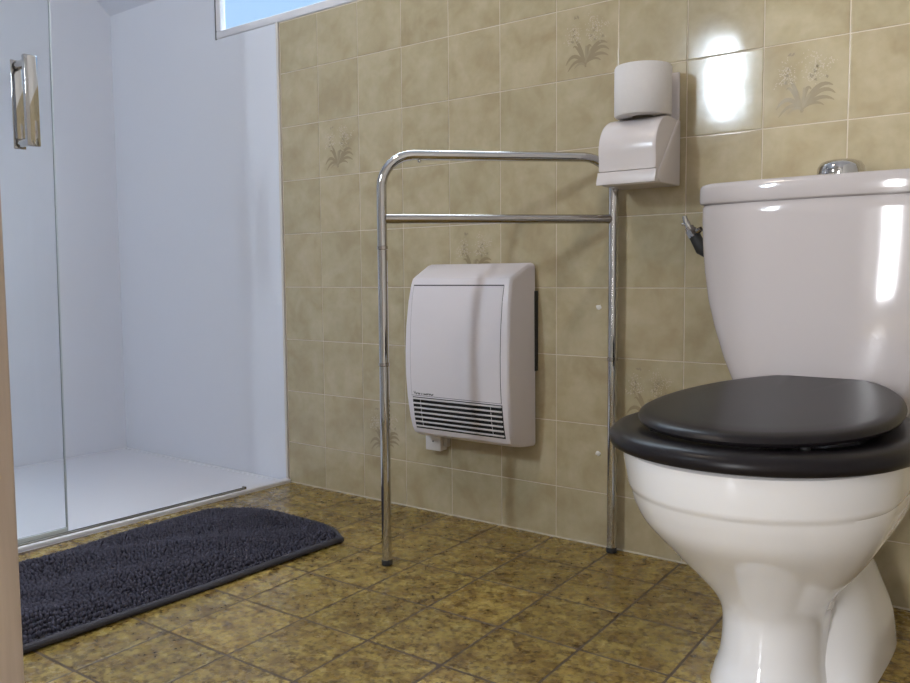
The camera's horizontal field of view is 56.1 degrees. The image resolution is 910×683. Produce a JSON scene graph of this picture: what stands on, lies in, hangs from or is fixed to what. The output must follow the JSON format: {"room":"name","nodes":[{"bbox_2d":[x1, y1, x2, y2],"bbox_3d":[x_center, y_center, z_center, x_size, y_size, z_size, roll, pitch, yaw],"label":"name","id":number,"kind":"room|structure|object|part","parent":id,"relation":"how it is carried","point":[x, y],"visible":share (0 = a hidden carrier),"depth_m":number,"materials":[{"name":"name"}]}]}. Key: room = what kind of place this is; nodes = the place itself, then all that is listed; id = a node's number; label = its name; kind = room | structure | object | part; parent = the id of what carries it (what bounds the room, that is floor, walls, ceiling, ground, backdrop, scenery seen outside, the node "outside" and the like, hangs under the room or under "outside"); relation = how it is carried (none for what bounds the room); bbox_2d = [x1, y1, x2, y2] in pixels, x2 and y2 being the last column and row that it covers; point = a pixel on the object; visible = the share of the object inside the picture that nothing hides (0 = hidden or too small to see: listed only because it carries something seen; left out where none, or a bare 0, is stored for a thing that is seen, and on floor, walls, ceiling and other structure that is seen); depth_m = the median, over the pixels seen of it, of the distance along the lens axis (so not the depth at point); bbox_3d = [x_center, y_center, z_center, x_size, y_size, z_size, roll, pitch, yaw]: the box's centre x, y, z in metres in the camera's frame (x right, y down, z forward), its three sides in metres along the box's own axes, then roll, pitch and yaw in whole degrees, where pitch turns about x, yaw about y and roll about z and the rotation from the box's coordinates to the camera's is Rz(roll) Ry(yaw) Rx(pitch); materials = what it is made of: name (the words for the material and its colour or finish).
{"room":"bathroom","nodes":[
{"label":"bathroom","id":0,"kind":"room"},
{"bbox_2d":[0,0,126,466],"bbox_3d":[-1.872,-0.647,2.064,0.060,2.200,2.360,3,6,37],"label":"wall","id":1,"kind":"structure","parent":0,"point":[84,128],"depth_m":2.80,"materials":[{"name":"white paint"}]},
{"bbox_2d":[97,0,154,15],"bbox_3d":[-0.586,-1.351,1.014,3.200,0.777,2.360,3,6,37],"label":"ceiling","id":2,"kind":"structure","parent":0,"point":[112,7],"depth_m":2.83,"materials":[{"name":"white paint"}]},
{"bbox_2d":[18,482,909,682],"bbox_3d":[-0.847,0.588,0.555,3.500,0.051,3.660,3,6,37],"label":"floor","id":3,"kind":"structure","parent":0,"point":[459,600],"depth_m":1.49,"materials":[{"name":"tile"}]},
{"bbox_2d":[14,447,290,552],"bbox_3d":[-1.304,0.443,2.118,0.859,0.016,1.594,3,6,37],"label":"shower tray","id":4,"kind":"object","parent":3,"relation":"on","point":[109,485],"visible":0.92,"depth_m":2.43,"materials":[{"name":"white ceramic"}]},
{"bbox_2d":[18,486,245,546],"bbox_3d":[-1.005,0.451,1.821,0.013,0.008,1.386,3,6,37],"label":"rail","id":5,"kind":"object","parent":4,"relation":"on","point":[243,487],"visible":1,"depth_m":2.09,"materials":[{"name":"silver metal"}]},
{"bbox_2d":[10,0,67,543],"bbox_3d":[-1.121,-0.512,1.552,0.074,1.962,0.847,3,6,37],"label":"shower door","id":6,"kind":"structure","parent":5,"relation":"on","point":[23,72],"depth_m":1.83,"materials":[{"name":"clear glass"}]},
{"bbox_3d":[-0.917,-0.590,1.811,0.055,0.018,0.018,3,6,37],"label":"handle mount","id":7,"kind":"part","parent":6,"relation":"part of","materials":[{"name":"silver metal"}]},
{"bbox_3d":[-0.940,-0.509,1.835,0.004,0.188,0.026,3,6,37],"label":"door handle","id":8,"kind":"part","parent":6,"relation":"part of","materials":[{"name":"silver metal"}]},
{"bbox_3d":[-0.915,-0.426,1.823,0.055,0.018,0.018,3,6,37],"label":"handle mount","id":9,"kind":"part","parent":6,"relation":"part of","materials":[{"name":"silver metal"}]},
{"bbox_2d":[19,507,343,653],"bbox_3d":[-0.688,0.450,1.731,0.474,0.042,0.945,3,6,37],"label":"bath mat","id":10,"kind":"object","parent":3,"relation":"on","point":[71,592],"visible":0.91,"depth_m":1.71,"materials":[{"name":"grey fabric"}]},
{"bbox_2d":[376,150,618,565],"bbox_3d":[0.094,0.035,1.771,0.505,0.849,0.023,-1,4,-8],"label":"support rail","id":11,"kind":"object","parent":3,"relation":"on","point":[383,218],"visible":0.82,"depth_m":1.75,"materials":[{"name":"silver metal"}]},
{"bbox_2d":[609,158,909,682],"bbox_3d":[0.465,0.101,1.287,0.482,0.786,0.682,3,6,37],"label":"toilet","id":12,"kind":"object","parent":3,"relation":"on","point":[780,483],"visible":1,"depth_m":1.20,"materials":[{"name":"white ceramic"}]},
{"bbox_3d":[0.440,0.125,1.195,0.400,0.027,0.502,3,6,37],"label":"seat","id":13,"kind":"part","parent":12,"relation":"part of","materials":[{"name":"black paint"}]},
{"bbox_3d":[0.497,0.314,1.288,0.359,0.360,0.649,3,6,37],"label":"bowl","id":14,"kind":"part","parent":12,"relation":"part of","materials":[{"name":"white ceramic"}]},
{"bbox_3d":[0.449,0.091,1.198,0.330,0.036,0.468,3,6,37],"label":"lid","id":15,"kind":"part","parent":12,"relation":"part of","materials":[{"name":"black paint"}]},
{"bbox_3d":[0.634,-0.254,1.429,0.416,0.038,0.204,3,6,37],"label":"cistern lid","id":16,"kind":"part","parent":12,"relation":"part of","materials":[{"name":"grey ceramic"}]},
{"bbox_3d":[0.649,-0.290,1.434,0.076,0.032,0.076,3,6,37],"label":"flush knob","id":17,"kind":"part","parent":12,"relation":"part of","materials":[{"name":"silver metal"}]},
{"bbox_2d":[110,0,909,608],"bbox_3d":[0.108,-0.656,1.964,3.200,2.200,0.024,3,6,37],"label":"wall","id":18,"kind":"structure","parent":0,"point":[769,88],"depth_m":2.10,"materials":[{"name":"tile"}]},
{"bbox_2d":[275,22,289,478],"bbox_3d":[-0.495,-0.243,2.449,0.009,1.312,0.007,3,6,37],"label":"trim","id":19,"kind":"structure","parent":18,"relation":"attached to","point":[276,23],"depth_m":2.44,"materials":[{"name":"white"}]},
{"bbox_2d":[215,0,356,38],"bbox_3d":[-0.247,-1.238,2.186,1.180,0.708,0.021,3,6,37],"label":"window","id":20,"kind":"structure","parent":18,"relation":"in","point":[221,31],"depth_m":2.43,"materials":[{"name":"white"}]},
{"bbox_2d":[426,435,449,450],"bbox_3d":[-0.043,0.248,2.125,0.056,0.043,0.031,3,6,37],"label":"junction box","id":21,"kind":"object","parent":18,"relation":"attached to","point":[435,443],"visible":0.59,"depth_m":2.11,"materials":[{"name":"white plastic"}]},
{"bbox_2d":[406,263,537,446],"bbox_3d":[0.033,0.029,1.994,0.305,0.420,0.118,3,6,37],"label":"wall heater","id":22,"kind":"object","parent":18,"relation":"attached to","point":[472,329],"visible":1,"depth_m":1.93,"materials":[{"name":"white plastic"}]},
{"bbox_3d":[0.002,0.003,1.953,0.258,0.259,0.019,3,6,37],"label":"panel","id":23,"kind":"part","parent":22,"relation":"part of","materials":[{"name":"white plastic"}]},
{"bbox_2d":[413,396,505,438],"bbox_3d":[0.007,0.174,1.968,0.259,0.077,0.016,3,6,37],"label":"vent","id":24,"kind":"object","parent":22,"relation":"attached to","point":[460,417],"depth_m":1.96,"materials":[{"name":"white plastic"}]},
{"bbox_2d":[291,481,909,610],"bbox_3d":[0.447,0.457,1.784,2.349,0.005,0.005,3,6,37],"label":"baseboard","id":25,"kind":"structure","parent":18,"relation":"attached to","point":[898,607],"depth_m":2.01,"materials":[{"name":"beige tile"}]},
{"bbox_2d":[596,72,679,189],"bbox_3d":[0.366,-0.422,1.695,0.126,0.225,0.124,3,6,37],"label":"toilet paper holder","id":26,"kind":"object","parent":18,"relation":"attached to","point":[640,153],"visible":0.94,"depth_m":1.66,"materials":[{"name":"white plastic"}]},
{"bbox_2d":[614,60,671,120],"bbox_3d":[0.370,-0.492,1.681,0.112,0.096,0.112,3,6,37],"label":"toilet paper roll","id":27,"kind":"object","parent":26,"relation":"on","point":[642,89],"visible":0.9,"depth_m":1.63,"materials":[{"name":"white paper"}]},
{"bbox_3d":[0.402,-0.427,1.741,0.118,0.223,0.007,3,6,37],"label":"plate","id":28,"kind":"part","parent":26,"relation":"part of","materials":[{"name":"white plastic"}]},
{"bbox_3d":[-1.323,-0.501,0.109,3.200,2.200,0.080,3,6,37],"label":"wall","id":29,"kind":"structure","parent":0,"visible":0},
{"bbox_2d":[0,192,23,682],"bbox_3d":[-0.503,-0.421,0.073,0.142,2.008,0.848,3,6,37],"label":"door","id":30,"kind":"structure","parent":29,"relation":"in","point":[11,644],"depth_m":0.43,"materials":[{"name":"beige wood"}]}
]}

